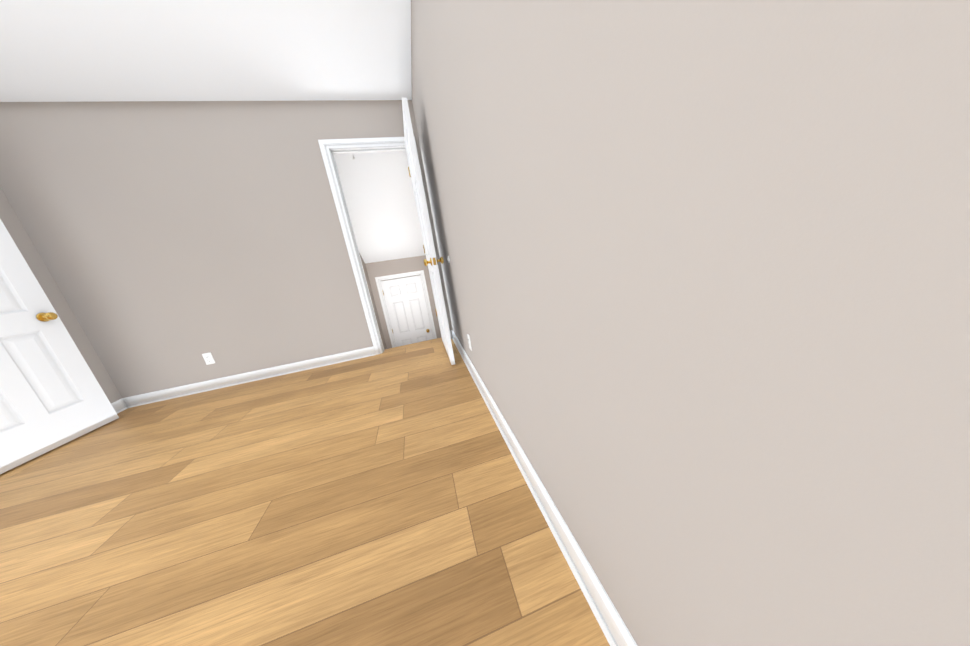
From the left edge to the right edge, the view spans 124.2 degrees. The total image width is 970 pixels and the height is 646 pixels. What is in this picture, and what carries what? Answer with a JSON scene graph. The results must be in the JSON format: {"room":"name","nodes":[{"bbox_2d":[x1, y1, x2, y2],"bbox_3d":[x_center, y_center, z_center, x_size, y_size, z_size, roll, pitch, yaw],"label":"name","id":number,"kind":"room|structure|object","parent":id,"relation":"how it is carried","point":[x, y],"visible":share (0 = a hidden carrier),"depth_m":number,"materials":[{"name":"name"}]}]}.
{"room":"empty bedroom","nodes":[
{"label":"empty bedroom","id":0,"kind":"room"},
{"bbox_2d":[0,188,121,402],"bbox_3d":[-2.947,0.194,-0.233,0.120,2.440,5.190,-12,16,-13],"label":"wall","id":1,"kind":"structure","parent":0,"point":[10,220],"depth_m":2.10,"materials":[{"name":"beige paint"}]},
{"bbox_2d":[0,219,118,473],"bbox_3d":[-3.240,-0.070,1.603,0.220,2.030,0.705,-12,16,-13],"label":"bathroom door","id":2,"kind":"structure","parent":1,"relation":"in","point":[52,395],"depth_m":1.83,"materials":[{"name":"white wood"}]},
{"bbox_2d":[111,397,126,413],"bbox_3d":[-3.249,0.849,1.984,0.025,0.100,0.860,-12,16,-13],"label":"baseboard","id":3,"kind":"structure","parent":1,"relation":"attached to","point":[119,406],"depth_m":2.36,"materials":[{"name":"white wood"}]},
{"bbox_2d":[0,0,411,101],"bbox_3d":[-1.562,-1.339,-0.207,3.380,0.100,5.190,-12,16,-13],"label":"ceiling","id":4,"kind":"structure","parent":0,"point":[168,50],"depth_m":1.67,"materials":[{"name":"white paint"}]},
{"bbox_2d":[0,100,452,397],"bbox_3d":[-2.001,-0.702,2.521,3.260,2.440,0.120,-12,16,-13],"label":"wall","id":5,"kind":"structure","parent":0,"point":[173,241],"depth_m":2.29,"materials":[{"name":"beige paint"}]},
{"bbox_2d":[202,352,214,364],"bbox_3d":[-2.699,0.348,2.505,0.070,0.114,0.009,-12,16,-13],"label":"electrical outlet","id":6,"kind":"object","parent":5,"relation":"attached to","point":[208,358],"visible":1,"depth_m":2.50,"materials":[{"name":"white plastic"}]},
{"bbox_2d":[123,346,375,408],"bbox_3d":[-2.312,0.532,2.648,2.235,0.100,0.025,-12,16,-13],"label":"baseboard","id":7,"kind":"structure","parent":5,"relation":"attached to","point":[161,395],"depth_m":2.62,"materials":[{"name":"white wood"}]},
{"bbox_2d":[318,136,450,354],"bbox_3d":[-0.986,-0.759,2.792,0.870,2.130,0.160,-12,16,-13],"label":"door frame","id":8,"kind":"structure","parent":5,"relation":"attached to","point":[329,148],"depth_m":2.53,"materials":[{"name":"white wood"}]},
{"bbox_2d":[402,98,454,364],"bbox_3d":[-0.530,-0.684,2.433,0.166,2.030,0.839,-12,16,-13],"label":"hall door","id":9,"kind":"structure","parent":5,"relation":"in","point":[431,261],"depth_m":2.14,"materials":[{"name":"white wood"}]},
{"bbox_2d":[0,337,609,645],"bbox_3d":[-2.087,1.265,0.262,5.200,0.100,5.190,-12,16,-13],"label":"floor","id":10,"kind":"structure","parent":0,"point":[385,498],"depth_m":1.04,"materials":[{"name":"brown wood"}]},
{"bbox_2d":[359,253,387,348],"bbox_3d":[-1.908,-0.374,3.860,0.120,3.998,2.200,-12,16,-13],"label":"wall","id":11,"kind":"structure","parent":0,"point":[365,268],"depth_m":4.74,"materials":[{"name":"beige paint"}]},
{"bbox_2d":[334,151,424,262],"bbox_3d":[-1.482,-1.654,3.613,1.090,1.460,2.080,-12,16,-13],"label":"ceiling","id":12,"kind":"structure","parent":0,"point":[377,187],"depth_m":3.56,"materials":[{"name":"white paint"}]},
{"bbox_2d":[366,255,440,348],"bbox_3d":[-1.588,-0.679,4.986,1.050,3.898,0.120,-12,16,-13],"label":"wall","id":13,"kind":"structure","parent":0,"point":[372,270],"depth_m":4.87,"materials":[{"name":"beige paint"}]},
{"bbox_2d":[375,270,436,347],"bbox_3d":[-1.480,0.073,5.179,0.891,2.130,0.128,-12,16,-13],"label":"door frame","id":14,"kind":"structure","parent":13,"relation":"attached to","point":[382,298],"depth_m":4.96,"materials":[{"name":"white wood"}]},
{"bbox_2d":[381,275,432,346],"bbox_3d":[-1.469,0.115,5.166,0.754,2.030,0.166,-12,16,-13],"label":"door","id":15,"kind":"structure","parent":13,"relation":"in","point":[405,301],"depth_m":5.05,"materials":[{"name":"white wood"}]},
{"bbox_2d":[411,0,969,645],"bbox_3d":[-0.050,-0.040,1.697,0.160,3.998,7.390,-12,16,-13],"label":"wall","id":16,"kind":"structure","parent":0,"point":[707,276],"depth_m":0.26,"materials":[{"name":"beige paint"}]},
{"bbox_2d":[467,334,471,350],"bbox_3d":[-0.119,0.149,1.962,0.009,0.114,0.070,-12,16,-13],"label":"electrical outlet","id":17,"kind":"object","parent":16,"relation":"attached to","point":[469,341],"visible":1,"depth_m":1.94,"materials":[{"name":"white plastic"}]},
{"bbox_2d":[450,330,636,645],"bbox_3d":[0.252,0.684,0.781,0.035,0.100,4.950,-12,16,-13],"label":"baseboard","id":18,"kind":"structure","parent":16,"relation":"attached to","point":[615,630],"depth_m":0.81,"materials":[{"name":"white wood"}]}
]}

